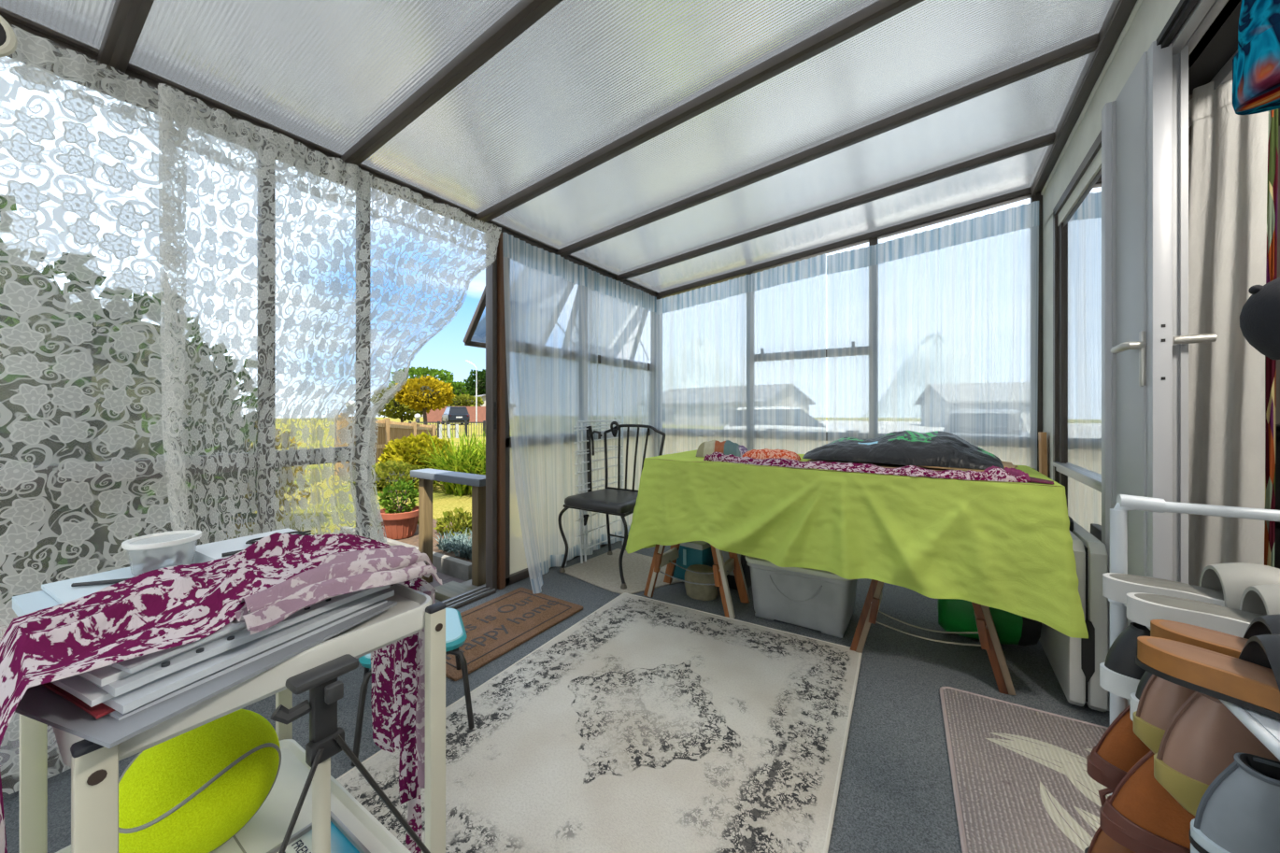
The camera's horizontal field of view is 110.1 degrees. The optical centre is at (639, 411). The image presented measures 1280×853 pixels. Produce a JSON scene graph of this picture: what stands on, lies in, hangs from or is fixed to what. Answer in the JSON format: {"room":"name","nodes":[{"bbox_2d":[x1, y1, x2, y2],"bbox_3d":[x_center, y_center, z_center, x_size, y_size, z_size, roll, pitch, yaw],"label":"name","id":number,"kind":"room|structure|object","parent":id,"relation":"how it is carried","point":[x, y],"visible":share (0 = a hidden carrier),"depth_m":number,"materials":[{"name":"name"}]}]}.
{"room":"sunroom","nodes":[
{"label":"sunroom","id":0,"kind":"room"},
{"bbox_2d":[0,0,1112,292],"bbox_3d":[0.032,-1.163,1.441,2.780,0.277,4.411,0,0,33],"label":"ceiling","id":1,"kind":"structure","parent":0,"point":[587,75],"depth_m":1.63,"materials":[{"name":"white plastic"}]},
{"bbox_2d":[0,14,17,56],"bbox_3d":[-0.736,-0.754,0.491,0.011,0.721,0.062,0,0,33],"label":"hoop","id":2,"kind":"object","parent":1,"relation":"hanging from","point":[8,42],"visible":1,"depth_m":0.51,"materials":[{"name":"beige plastic"}]},
{"bbox_2d":[54,48,495,230],"bbox_3d":[-1.482,-0.978,1.366,0.007,0.008,2.570,0,0,33],"label":"curtain rod","id":3,"kind":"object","parent":1,"relation":"attached to","point":[57,50],"depth_m":1.54,"materials":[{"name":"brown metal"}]},
{"bbox_2d":[0,24,184,796],"bbox_3d":[-1.804,-0.007,0.848,0.048,1.955,1.350,0,0,33],"label":"lace curtain","id":4,"kind":"object","parent":3,"relation":"hanging from","point":[32,49],"visible":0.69,"depth_m":1.23,"materials":[{"name":"white fabric"}]},
{"bbox_2d":[157,83,501,563],"bbox_3d":[-1.063,0.000,1.847,0.142,1.960,1.264,0,0,33],"label":"lace curtain","id":5,"kind":"object","parent":3,"relation":"hanging from","point":[186,121],"visible":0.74,"depth_m":1.60,"materials":[{"name":"white fabric"}]},
{"bbox_2d":[0,7,658,297],"bbox_3d":[-1.052,-1.018,2.136,0.085,0.047,4.430,0,0,33],"label":"trim","id":6,"kind":"structure","parent":1,"relation":"attached to","point":[57,39],"depth_m":1.57,"materials":[{"name":"brown metal"}]},
{"bbox_2d":[502,232,657,594],"bbox_3d":[-0.272,-0.005,3.147,0.248,1.960,1.655,0,0,29],"label":"curtain","id":7,"kind":"object","parent":6,"relation":"hanging from","point":[557,330],"visible":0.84,"depth_m":2.93,"materials":[{"name":"white fabric"}]},
{"bbox_2d":[2,539,1109,852],"bbox_3d":[0.064,1.030,1.426,2.750,0.060,4.460,0,0,33],"label":"floor","id":8,"kind":"structure","parent":0,"point":[896,792],"depth_m":1.53,"materials":[{"name":"grey carpet"}]},
{"bbox_2d":[0,50,370,793],"bbox_3d":[-1.726,0.000,1.116,0.050,2.000,1.985,0,0,33],"label":"window","id":9,"kind":"structure","parent":8,"relation":"on","point":[7,782],"depth_m":1.63,"materials":[{"name":"brown metal"}]},
{"bbox_2d":[19,562,446,852],"bbox_3d":[-0.659,0.649,0.719,0.609,0.698,0.387,0,0,33],"label":"table","id":10,"kind":"object","parent":8,"relation":"on","point":[94,767],"visible":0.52,"depth_m":0.69,"materials":[{"name":"white wood"}]},
{"bbox_2d":[12,590,60,616],"bbox_3d":[-0.860,0.300,0.722,0.200,0.018,0.160,0,0,30],"label":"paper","id":11,"kind":"object","parent":10,"relation":"on","point":[22,604],"visible":0.2,"depth_m":0.68,"materials":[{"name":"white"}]},
{"bbox_2d":[41,558,182,604],"bbox_3d":[-0.872,0.288,0.759,0.170,0.006,0.150,0,0,29],"label":"notepad","id":12,"kind":"object","parent":11,"relation":"on","point":[62,591],"visible":0.35,"depth_m":0.74,"materials":[{"name":"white paper"}]},
{"bbox_2d":[121,529,201,550],"bbox_3d":[-0.851,0.254,0.800,0.099,0.057,0.099,0,0,33],"label":"lid","id":13,"kind":"object","parent":12,"relation":"on","point":[164,539],"visible":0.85,"depth_m":0.80,"materials":[{"name":"white plastic"}]},
{"bbox_2d":[118,708,281,852],"bbox_3d":[-0.760,0.642,0.775,0.212,0.212,0.213,0,0,33],"label":"tennis ball","id":14,"kind":"object","parent":10,"relation":"on","point":[193,790],"visible":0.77,"depth_m":0.72,"materials":[{"name":"fabric"}]},
{"bbox_2d":[14,600,397,748],"bbox_3d":[-0.530,0.297,0.578,0.225,0.004,0.310,0,0,18],"label":"folder","id":15,"kind":"object","parent":10,"relation":"on","point":[38,703],"visible":0.33,"depth_m":0.45,"materials":[{"name":"grey plastic"}]},
{"bbox_2d":[107,599,387,720],"bbox_3d":[-0.546,0.294,0.600,0.220,0.010,0.285,0,0,22],"label":"folder","id":16,"kind":"object","parent":15,"relation":"on","point":[117,715],"visible":0.17,"depth_m":0.52,"materials":[{"name":"grey plastic"}]},
{"bbox_2d":[41,682,115,719],"bbox_3d":[-0.559,0.289,0.598,0.215,0.007,0.285,0,0,23],"label":"folder","id":17,"kind":"object","parent":16,"relation":"on","point":[97,711],"visible":0.17,"depth_m":0.44,"materials":[{"name":"red"}]},
{"bbox_2d":[102,588,394,714],"bbox_3d":[-0.539,0.282,0.602,0.215,0.012,0.295,0,0,21],"label":"folder","id":18,"kind":"object","parent":17,"relation":"on","point":[127,702],"visible":0.27,"depth_m":0.51,"materials":[{"name":"grey plastic"}]},
{"bbox_2d":[50,674,113,707],"bbox_3d":[-0.561,0.275,0.595,0.210,0.010,0.285,0,0,22],"label":"folder","id":19,"kind":"object","parent":18,"relation":"on","point":[90,693],"visible":0.11,"depth_m":0.44,"materials":[{"name":"white plastic"}]},
{"bbox_2d":[77,584,389,696],"bbox_3d":[-0.544,0.267,0.603,0.215,0.013,0.290,0,0,23],"label":"folder","id":20,"kind":"object","parent":19,"relation":"on","point":[128,683],"visible":0.27,"depth_m":0.50,"materials":[{"name":"grey plastic"}]},
{"bbox_2d":[78,625,247,686],"bbox_3d":[-0.564,0.259,0.600,0.210,0.011,0.285,0,0,21],"label":"folder","id":21,"kind":"object","parent":20,"relation":"on","point":[104,675],"visible":0.09,"depth_m":0.44,"materials":[{"name":"white plastic"}]},
{"bbox_2d":[108,618,246,673],"bbox_3d":[-0.554,0.253,0.606,0.210,0.009,0.285,0,0,18],"label":"folder","id":22,"kind":"object","parent":21,"relation":"on","point":[131,665],"visible":0.08,"depth_m":0.46,"materials":[{"name":"grey"}]},
{"bbox_2d":[0,532,442,852],"bbox_3d":[-0.551,0.525,0.654,0.362,0.660,0.484,0,0,33],"label":"cloth","id":23,"kind":"object","parent":22,"relation":"on","point":[278,576],"visible":0.87,"depth_m":0.56,"materials":[{"name":"purple fabric"}]},
{"bbox_2d":[55,739,411,852],"bbox_3d":[-0.661,0.753,0.717,0.570,0.030,0.360,0,0,33],"label":"shelf","id":24,"kind":"object","parent":10,"relation":"attached to","point":[267,828],"depth_m":0.82,"materials":[{"name":"white plastic"}]},
{"bbox_2d":[52,562,431,767],"bbox_3d":[-0.661,0.321,0.717,0.580,0.042,0.370,0,0,33],"label":"tray","id":25,"kind":"object","parent":10,"relation":"on","point":[412,611],"depth_m":0.55,"materials":[{"name":"grey plastic"}]},
{"bbox_2d":[187,527,312,564],"bbox_3d":[-0.759,0.287,0.895,0.180,0.045,0.165,0,0,30],"label":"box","id":26,"kind":"object","parent":10,"relation":"on","point":[210,551],"visible":0.29,"depth_m":0.86,"materials":[{"name":"white"}]},
{"bbox_2d":[266,810,370,852],"bbox_3d":[-0.525,0.741,0.705,0.206,0.012,0.151,0,0,33],"label":"picture frame","id":27,"kind":"object","parent":10,"relation":"on","point":[343,840],"visible":0.79,"depth_m":0.77,"materials":[{"name":"silver metal"}]},
{"bbox_2d":[277,821,359,852],"bbox_3d":[-0.525,0.743,0.705,0.200,0.001,0.145,0,0,33],"label":"print","id":28,"kind":"object","parent":27,"relation":"on","point":[339,843],"depth_m":0.77},
{"bbox_2d":[270,654,430,852],"bbox_3d":[-0.372,0.655,0.557,0.059,0.681,0.571,0,0,35],"label":"tripod stand","id":29,"kind":"object","parent":8,"relation":"on","point":[326,739],"visible":1,"depth_m":0.54,"materials":[{"name":"black metal"}]},
{"bbox_2d":[440,231,505,609],"bbox_3d":[-1.000,0.015,2.257,0.120,2.030,0.720,0,0,33],"label":"door","id":30,"kind":"structure","parent":8,"relation":"on","point":[495,324],"depth_m":2.50,"materials":[{"name":"brown wood"}]},
{"bbox_2d":[445,587,583,681],"bbox_3d":[-0.673,0.991,2.080,0.460,0.016,0.730,0,0,33],"label":"doormat","id":31,"kind":"object","parent":8,"relation":"on","point":[499,625],"visible":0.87,"depth_m":2.08,"materials":[{"name":"brown"}]},
{"bbox_2d":[410,286,649,586],"bbox_3d":[-0.721,0.150,3.517,0.990,2.300,1.699,0,0,33],"label":"window","id":32,"kind":"structure","parent":8,"relation":"on","point":[516,562],"depth_m":2.76,"materials":[{"name":"brown metal"}]},
{"bbox_2d":[335,592,862,852],"bbox_3d":[0.024,0.994,1.483,1.170,0.012,1.550,0,0,31],"label":"rug","id":33,"kind":"object","parent":8,"relation":"on","point":[645,725],"visible":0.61,"depth_m":1.33,"materials":[{"name":"beige carpet"}]},
{"bbox_2d":[351,608,474,766],"bbox_3d":[-0.746,0.857,1.483,0.327,0.268,0.372,0,0,-28],"label":"stool","id":34,"kind":"object","parent":33,"relation":"on","point":[455,631],"visible":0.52,"depth_m":1.40,"materials":[{"name":"teal plastic"}]},
{"bbox_2d":[564,548,682,594],"bbox_3d":[-0.037,0.995,2.756,0.783,0.008,0.595,0,0,38],"label":"floor mat","id":35,"kind":"object","parent":8,"relation":"on","point":[602,571],"visible":0.75,"depth_m":2.75,"materials":[{"name":"beige carpet"}]},
{"bbox_2d":[573,419,624,563],"bbox_3d":[-0.277,0.527,3.099,0.056,0.927,0.530,0,0,33],"label":"clothes rack","id":36,"kind":"object","parent":35,"relation":"on","point":[590,448],"visible":0.8,"depth_m":3.00,"materials":[{"name":"white metal"}]},
{"bbox_2d":[557,424,665,589],"bbox_3d":[-0.168,0.539,2.814,0.519,0.903,0.470,0,0,33],"label":"dining chair","id":37,"kind":"object","parent":35,"relation":"on","point":[608,501],"visible":0.8,"depth_m":2.75,"materials":[{"name":"black metal"}]},
{"bbox_2d":[673,540,712,580],"bbox_3d":[0.320,0.862,2.625,0.201,0.226,0.164,0,0,40],"label":"carton","id":38,"kind":"object","parent":35,"relation":"on","point":[694,552],"visible":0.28,"depth_m":2.56,"materials":[{"name":"teal"}]},
{"bbox_2d":[643,543,750,618],"bbox_3d":[0.298,0.635,2.378,0.514,0.740,0.290,0,0,33],"label":"trestle","id":39,"kind":"object","parent":8,"relation":"on","point":[721,569],"visible":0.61,"depth_m":2.34,"materials":[{"name":"brown wood"}]},
{"bbox_2d":[684,564,718,600],"bbox_3d":[0.332,0.923,2.421,0.197,0.150,0.141,0,0,33],"label":"bin","id":40,"kind":"object","parent":8,"relation":"on","point":[704,592],"visible":0.84,"depth_m":2.36,"materials":[{"name":"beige wicker"}]},
{"bbox_2d":[745,555,857,638],"bbox_3d":[0.808,0.854,2.201,0.488,0.292,0.392,0,0,33],"label":"tub","id":41,"kind":"object","parent":8,"relation":"on","point":[822,601],"visible":0.79,"depth_m":2.04,"materials":[{"name":"plastic"}]},
{"bbox_2d":[850,579,1016,695],"bbox_3d":[1.166,0.635,1.824,0.534,0.741,0.330,0,0,33],"label":"trestle","id":42,"kind":"object","parent":8,"relation":"on","point":[988,637],"visible":0.57,"depth_m":1.64,"materials":[{"name":"brown wood"}]},
{"bbox_2d":[655,458,1056,486],"bbox_3d":[0.878,0.257,2.158,1.585,0.014,0.665,0,0,33],"label":"board","id":43,"kind":"object","parent":42,"relation":"on","point":[656,459],"visible":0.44,"depth_m":1.83,"materials":[{"name":"wood"}]},
{"bbox_2d":[625,449,1088,638],"bbox_3d":[0.843,0.489,2.147,1.752,0.496,0.813,0,0,33],"label":"tablecloth","id":44,"kind":"object","parent":43,"relation":"on","point":[1007,547],"visible":0.79,"depth_m":1.70,"materials":[{"name":"fabric"}]},
{"bbox_2d":[696,439,748,456],"bbox_3d":[0.442,0.197,2.401,0.281,0.088,0.176,0,0,20],"label":"folded cloth","id":45,"kind":"object","parent":44,"relation":"on","point":[727,447],"visible":0.9,"depth_m":2.35,"materials":[{"name":"multicoloured fabric"}]},
{"bbox_2d":[742,448,800,460],"bbox_3d":[0.656,0.215,2.245,0.277,0.052,0.156,0,0,28],"label":"folded cloth","id":46,"kind":"object","parent":44,"relation":"on","point":[765,453],"visible":0.94,"depth_m":2.20,"materials":[{"name":"orange fabric"}]},
{"bbox_2d":[703,452,1053,483],"bbox_3d":[0.851,0.217,1.844,1.275,0.049,0.141,0,0,36],"label":"scarf","id":47,"kind":"object","parent":44,"relation":"on","point":[990,474],"visible":1,"depth_m":1.71,"materials":[{"name":"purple fabric"}]},
{"bbox_2d":[807,459,953,470],"bbox_3d":[1.107,0.238,2.058,0.571,0.005,0.440,0,0,42],"label":"cardboard sheet","id":48,"kind":"object","parent":44,"relation":"on","point":[886,465],"visible":0.18,"depth_m":1.97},
{"bbox_2d":[802,430,1004,469],"bbox_3d":[1.159,0.156,2.025,0.762,0.131,0.400,0,0,33],"label":"plastic bag","id":49,"kind":"object","parent":48,"relation":"on","point":[938,448],"visible":1,"depth_m":1.88,"materials":[{"name":"black plastic"}]},
{"bbox_2d":[937,598,1041,646],"bbox_3d":[1.506,0.845,1.955,0.342,0.296,0.280,0,0,33],"label":"bag","id":50,"kind":"object","parent":8,"relation":"on","point":[954,615],"visible":0.45,"depth_m":1.83,"materials":[{"name":"green plastic"}]},
{"bbox_2d":[939,686,1109,852],"bbox_3d":[1.071,0.994,1.093,0.510,0.012,0.930,0,0,30],"label":"floor mat","id":51,"kind":"object","parent":8,"relation":"on","point":[1021,782],"visible":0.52,"depth_m":1.21,"materials":[{"name":"beige fabric"}]},
{"bbox_2d":[1038,516,1108,711],"bbox_3d":[1.643,0.691,1.730,0.094,0.589,0.626,0,0,33],"label":"folding table","id":52,"kind":"object","parent":8,"relation":"on","point":[1075,662],"visible":0.4,"depth_m":1.48,"materials":[{"name":"grey plastic"}]},
{"bbox_2d":[1108,494,1279,795],"bbox_3d":[0.686,0.569,0.355,0.264,0.862,0.810,0,0,33],"label":"shoe rack","id":53,"kind":"object","parent":8,"relation":"on","point":[1266,729],"visible":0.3,"depth_m":0.72,"materials":[{"name":"grey plastic"}]},
{"bbox_2d":[1084,787,1136,852],"bbox_3d":[0.823,0.660,0.650,0.260,0.147,0.082,0,0,29],"label":"boot","id":54,"kind":"object","parent":53,"relation":"on","point":[1101,842],"visible":0.12,"depth_m":0.70,"materials":[{"name":"brown leather"}]},
{"bbox_2d":[1086,704,1150,790],"bbox_3d":[0.842,0.521,0.667,0.260,0.135,0.084,0,0,27],"label":"boot","id":55,"kind":"object","parent":53,"relation":"on","point":[1118,748],"visible":0.31,"depth_m":0.70,"materials":[{"name":"brown leather"}]},
{"bbox_2d":[1099,622,1150,699],"bbox_3d":[0.852,0.390,0.661,0.250,0.107,0.078,0,0,29],"label":"sneaker","id":56,"kind":"object","parent":53,"relation":"on","point":[1120,675],"visible":0.31,"depth_m":0.70,"materials":[{"name":"grey rubber"}]},
{"bbox_2d":[1099,750,1194,852],"bbox_3d":[0.764,0.521,0.569,0.260,0.135,0.084,0,0,29],"label":"shoe","id":57,"kind":"object","parent":53,"relation":"on","point":[1140,815],"visible":0.44,"depth_m":0.60,"materials":[{"name":"brown leather"}]},
{"bbox_2d":[1133,674,1194,753],"bbox_3d":[0.754,0.376,0.527,0.243,0.136,0.076,0,0,29],"label":"boot","id":58,"kind":"object","parent":53,"relation":"on","point":[1160,699],"visible":0.1,"depth_m":0.57,"materials":[{"name":"brown leather"}]},
{"bbox_2d":[1102,562,1279,610],"bbox_3d":[0.853,0.259,0.655,0.250,0.080,0.099,0,0,33],"label":"sandal","id":59,"kind":"object","parent":53,"relation":"on","point":[1220,584],"visible":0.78,"depth_m":0.66,"materials":[{"name":"grey plastic"}]},
{"bbox_2d":[1126,583,1279,638],"bbox_3d":[0.805,0.259,0.574,0.250,0.080,0.099,0,0,35],"label":"sandal","id":60,"kind":"object","parent":53,"relation":"on","point":[1261,600],"visible":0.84,"depth_m":0.60,"materials":[{"name":"grey plastic"}]},
{"bbox_2d":[1135,634,1279,720],"bbox_3d":[0.655,0.261,0.425,0.096,0.075,0.253,0,0,-29],"label":"sandal","id":61,"kind":"object","parent":53,"relation":"on","point":[1251,681],"visible":1,"depth_m":0.47,"materials":[{"name":"beige leather"}]},
{"bbox_2d":[1150,614,1279,658],"bbox_3d":[0.722,0.261,0.469,0.096,0.075,0.253,0,0,-31],"label":"sandal","id":62,"kind":"object","parent":53,"relation":"on","point":[1230,645],"visible":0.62,"depth_m":0.53,"materials":[{"name":"beige leather"}]},
{"bbox_2d":[1153,691,1279,816],"bbox_3d":[0.694,0.376,0.449,0.243,0.136,0.076,0,0,33],"label":"boot","id":63,"kind":"object","parent":53,"relation":"on","point":[1203,736],"visible":0.51,"depth_m":0.48,"materials":[{"name":"brown leather"}]},
{"bbox_2d":[1189,753,1279,852],"bbox_3d":[0.649,0.387,0.365,0.262,0.114,0.088,0,0,35],"label":"shoe","id":64,"kind":"object","parent":53,"relation":"on","point":[1239,812],"visible":1,"depth_m":0.41,"materials":[{"name":"grey rubber"}]},
{"bbox_2d":[1244,708,1279,742],"bbox_3d":[0.686,0.302,0.355,0.230,0.003,0.785,0,0,33],"label":"shelf","id":65,"kind":"object","parent":53,"relation":"attached to","point":[1266,729],"depth_m":0.43,"materials":[{"name":"grey metal"}]},
{"bbox_2d":[1040,0,1240,480],"bbox_3d":[1.145,-0.170,0.686,0.130,2.340,4.400,0,0,33],"label":"wall","id":66,"kind":"structure","parent":0,"point":[1147,19],"depth_m":1.86,"materials":[{"name":"beige paint"}]},
{"bbox_2d":[97,0,154,74],"bbox_3d":[-0.490,-1.143,0.622,2.603,0.294,0.050,0,0,33],"label":"trim","id":67,"kind":"structure","parent":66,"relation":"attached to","point":[128,18],"depth_m":1.21,"materials":[{"name":"brown metal"}]},
{"bbox_2d":[340,0,562,167],"bbox_3d":[-0.146,-1.143,1.149,2.603,0.294,0.050,0,0,33],"label":"ceiling beam","id":68,"kind":"structure","parent":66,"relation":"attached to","point":[524,13],"depth_m":1.43,"materials":[{"name":"brown metal"}]},
{"bbox_2d":[473,0,924,224],"bbox_3d":[0.206,-1.143,1.689,2.603,0.294,0.050,0,0,33],"label":"ceiling beam","id":69,"kind":"structure","parent":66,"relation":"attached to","point":[879,11],"depth_m":1.62,"materials":[{"name":"brown metal"}]},
{"bbox_2d":[555,32,1099,256],"bbox_3d":[0.541,-1.143,2.204,2.603,0.294,0.050,0,0,33],"label":"ceiling beam","id":70,"kind":"structure","parent":66,"relation":"attached to","point":[1088,45],"depth_m":1.90,"materials":[{"name":"brown metal"}]},
{"bbox_2d":[615,131,1054,281],"bbox_3d":[0.894,-1.143,2.744,2.603,0.294,0.050,0,0,33],"label":"trim","id":71,"kind":"structure","parent":66,"relation":"attached to","point":[1047,139],"depth_m":2.50,"materials":[{"name":"brown metal"}]},
{"bbox_2d":[655,186,1038,298],"bbox_3d":[1.217,-1.141,3.259,2.584,0.301,0.070,0,0,33],"label":"trim","id":72,"kind":"structure","parent":66,"relation":"attached to","point":[1024,193],"depth_m":3.02,"materials":[{"name":"brown metal"}]},
{"bbox_2d":[656,192,1042,471],"bbox_3d":[1.215,-0.127,3.255,2.580,2.254,0.080,0,0,33],"label":"window","id":73,"kind":"structure","parent":66,"relation":"in","point":[1037,197],"depth_m":2.55,"materials":[{"name":"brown metal"}]},
{"bbox_2d":[655,253,825,455],"bbox_3d":[0.721,-0.064,3.497,1.387,2.068,0.056,0,0,33],"label":"curtain","id":74,"kind":"object","parent":73,"relation":"hanging from","point":[741,361],"visible":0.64,"depth_m":3.42,"materials":[{"name":"white fabric"}]},
{"bbox_2d":[826,200,1038,470],"bbox_3d":[1.770,-0.105,2.814,1.117,2.150,0.035,0,0,33],"label":"curtain","id":75,"kind":"object","parent":73,"relation":"hanging from","point":[916,322],"visible":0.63,"depth_m":2.75,"materials":[{"name":"white fabric"}]},
{"bbox_2d":[1052,130,1101,541],"bbox_3d":[1.893,-0.052,1.906,0.070,1.945,0.860,0,0,33],"label":"window","id":76,"kind":"structure","parent":66,"relation":"in","point":[1077,213],"depth_m":1.93,"materials":[{"name":"clear glass"}]},
{"bbox_2d":[1030,0,1137,196],"bbox_3d":[1.089,-1.261,0.723,0.085,0.052,4.400,0,0,33],"label":"trim","id":77,"kind":"structure","parent":66,"relation":"attached to","point":[1119,11],"depth_m":1.70,"materials":[{"name":"brown metal"}]},
{"bbox_2d":[1101,0,1241,711],"bbox_3d":[1.575,-0.030,1.301,0.291,2.060,2.100,0,0,33],"label":"door","id":78,"kind":"structure","parent":66,"relation":"in","point":[1145,338],"depth_m":1.25,"materials":[{"name":"white plastic"}]},
{"bbox_2d":[1188,79,1268,586],"bbox_3d":[1.778,-0.025,1.402,0.051,1.990,0.272,0,0,4],"label":"curtain","id":79,"kind":"object","parent":78,"relation":"hanging from","point":[1229,167],"visible":0.7,"depth_m":1.36,"materials":[{"name":"beige fabric"}]},
{"bbox_2d":[1232,0,1279,114],"bbox_3d":[1.065,-0.751,0.686,0.193,0.499,0.192,0,0,33],"label":"hanging cloth","id":80,"kind":"object","parent":78,"relation":"hanging from","point":[1256,64],"visible":1,"depth_m":0.71,"materials":[{"name":"multicoloured fabric"}]},
{"bbox_2d":[1239,276,1279,359],"bbox_3d":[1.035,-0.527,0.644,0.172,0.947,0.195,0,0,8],"label":"hat","id":81,"kind":"object","parent":78,"relation":"hanging from","point":[1259,317],"visible":1,"depth_m":0.69,"materials":[{"name":"black fabric"}]},
{"bbox_2d":[1188,94,1279,424],"bbox_3d":[2.309,-0.185,0.703,1.900,2.470,3.300,0,0,33],"label":"wall","id":82,"kind":"structure","parent":0,"point":[1277,393],"depth_m":2.10,"materials":[{"name":"grey"}]},
{"bbox_2d":[1264,108,1278,567],"bbox_3d":[1.836,-0.007,1.323,0.031,1.955,0.063,0,0,-27],"label":"curtain","id":83,"kind":"object","parent":82,"relation":"hanging from","point":[1272,127],"visible":0.16,"depth_m":1.30,"materials":[{"name":"fabric"}]},
{"bbox_2d":[1274,424,1279,568],"bbox_3d":[2.238,0.522,1.345,0.420,0.955,0.402,0,0,33],"label":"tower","id":84,"kind":"object","parent":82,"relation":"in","point":[1277,426],"visible":0.02,"depth_m":1.44,"materials":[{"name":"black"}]},
{"label":"outside","id":85,"kind":"structure","parent":0,"visible":0},
{"bbox_2d":[388,366,455,384],"bbox_3d":[-50.888,-4.475,105.243,18.791,12.112,14.585,0,0,33],"label":"tree","id":86,"kind":"object","parent":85,"point":[412,371],"visible":0.32,"depth_m":101.75,"materials":[{"name":"green plant"}]},
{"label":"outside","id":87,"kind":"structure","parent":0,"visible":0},
{"bbox_2d":[224,417,827,540],"bbox_3d":[3.817,1.200,33.323,150.000,0.001,120.000,0,0,33],"label":"lawn","id":88,"kind":"structure","parent":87,"point":[442,502],"depth_m":6.72,"materials":[{"name":"green plant"}]},
{"bbox_2d":[0,196,278,604],"bbox_3d":[-5.011,0.060,1.901,2.428,4.177,5.573,0,0,36],"label":"tree","id":89,"kind":"object","parent":88,"relation":"on","point":[101,533],"visible":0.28,"depth_m":2.97,"materials":[{"name":"green plant"}]},
{"bbox_2d":[226,420,310,536],"bbox_3d":[-3.791,0.654,4.412,1.002,1.167,0.878,0,0,33],"label":"shrub","id":90,"kind":"object","parent":88,"relation":"on","point":[297,468],"visible":0.07,"depth_m":4.42,"materials":[{"name":"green plant"}]},
{"bbox_2d":[334,412,436,475],"bbox_3d":[-6.447,0.865,12.175,0.226,1.670,7.888,0,0,-13],"label":"fence","id":91,"kind":"object","parent":88,"relation":"on","point":[387,429],"visible":0.32,"depth_m":10.69,"materials":[{"name":"beige wood"}]},
{"bbox_2d":[348,459,439,493],"bbox_3d":[-3.816,1.043,6.928,1.717,0.584,1.075,0,0,33],"label":"shrub","id":92,"kind":"object","parent":88,"relation":"on","point":[384,476],"visible":0.47,"depth_m":6.66,"materials":[{"name":"green plant"}]},
{"bbox_2d":[370,383,427,422],"bbox_3d":[-19.119,-0.390,35.995,4.518,3.826,4.398,0,0,33],"label":"tree","id":93,"kind":"object","parent":88,"relation":"on","point":[392,406],"visible":0.39,"depth_m":34.98,"materials":[{"name":"green plant"}]},
{"bbox_2d":[340,526,471,581],"bbox_3d":[-1.377,1.137,4.571,1.900,0.125,2.245,0,0,33],"label":"edging","id":94,"kind":"object","parent":88,"relation":"on","point":[461,569],"visible":0.26,"depth_m":3.25,"materials":[{"name":"concrete"}]},
{"bbox_2d":[377,518,471,562],"bbox_3d":[-1.782,1.130,4.005,1.840,0.027,0.735,0,0,33],"label":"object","id":95,"kind":"object","parent":94,"relation":"in","point":[413,540],"visible":0.1,"depth_m":3.90,"materials":[{"name":"beige stone"}]},
{"bbox_2d":[377,477,418,539],"bbox_3d":[-2.166,0.861,4.038,0.368,0.528,0.368,0,0,33],"label":"potted plant","id":96,"kind":"object","parent":95,"relation":"on","point":[399,522],"visible":0.94,"depth_m":3.95,"materials":[{"name":"plant"}]},
{"bbox_2d":[432,507,471,537],"bbox_3d":[-1.675,1.052,4.133,0.537,0.327,0.430,0,0,33],"label":"plant","id":97,"kind":"object","parent":95,"relation":"on","point":[441,527],"visible":0.75,"depth_m":4.08,"materials":[{"name":"green plant"}]},
{"bbox_2d":[377,431,456,469],"bbox_3d":[-3.910,0.883,7.915,1.285,1.045,1.474,0,0,-29],"label":"shrub","id":98,"kind":"object","parent":88,"relation":"on","point":[410,443],"visible":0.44,"depth_m":7.55,"materials":[{"name":"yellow plant"}]},
{"bbox_2d":[393,374,455,425],"bbox_3d":[-13.494,-0.360,27.974,3.590,3.762,3.496,0,0,-7],"label":"tree","id":99,"kind":"object","parent":88,"relation":"on","point":[428,394],"visible":0.95,"depth_m":27.21,"materials":[{"name":"yellow plant"}]},
{"bbox_2d":[398,424,485,496],"bbox_3d":[-2.358,0.692,7.096,2.686,1.016,3.029,0,0,-31],"label":"plant","id":100,"kind":"object","parent":88,"relation":"on","point":[464,460],"visible":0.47,"depth_m":6.47,"materials":[{"name":"green plant"}]},
{"bbox_2d":[426,406,485,422],"bbox_3d":[-18.152,0.600,47.000,8.831,2.200,0.250,0,0,0],"label":"wall","id":101,"kind":"structure","parent":88,"relation":"on","point":[435,416],"depth_m":46.87,"materials":[{"name":"red brick"}]},
{"bbox_2d":[463,369,485,396],"bbox_3d":[-28.097,-3.074,80.165,6.692,9.204,6.418,0,0,33],"label":"tree","id":102,"kind":"object","parent":88,"relation":"on","point":[479,376],"visible":0.38,"depth_m":78.28,"materials":[{"name":"green plant"}]},
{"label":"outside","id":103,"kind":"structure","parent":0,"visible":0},
{"bbox_2d":[0,571,465,767],"bbox_3d":[-2.685,1.214,2.025,2.490,0.052,3.460,0,0,33],"label":"paved path","id":104,"kind":"structure","parent":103,"point":[11,745],"depth_m":1.69,"materials":[{"name":"stone"}]},
{"bbox_2d":[434,579,485,603],"bbox_3d":[-1.135,1.137,2.453,0.360,0.125,0.970,0,0,33],"label":"step","id":105,"kind":"structure","parent":104,"relation":"on","point":[469,582],"depth_m":2.76,"materials":[{"name":"concrete"}]},
{"bbox_2d":[433,581,474,601],"bbox_3d":[-1.064,1.052,2.580,0.280,0.044,0.160,0,0,33],"label":"plank","id":106,"kind":"object","parent":105,"relation":"on","point":[445,591],"visible":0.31,"depth_m":2.58,"materials":[{"name":"grey wood"}]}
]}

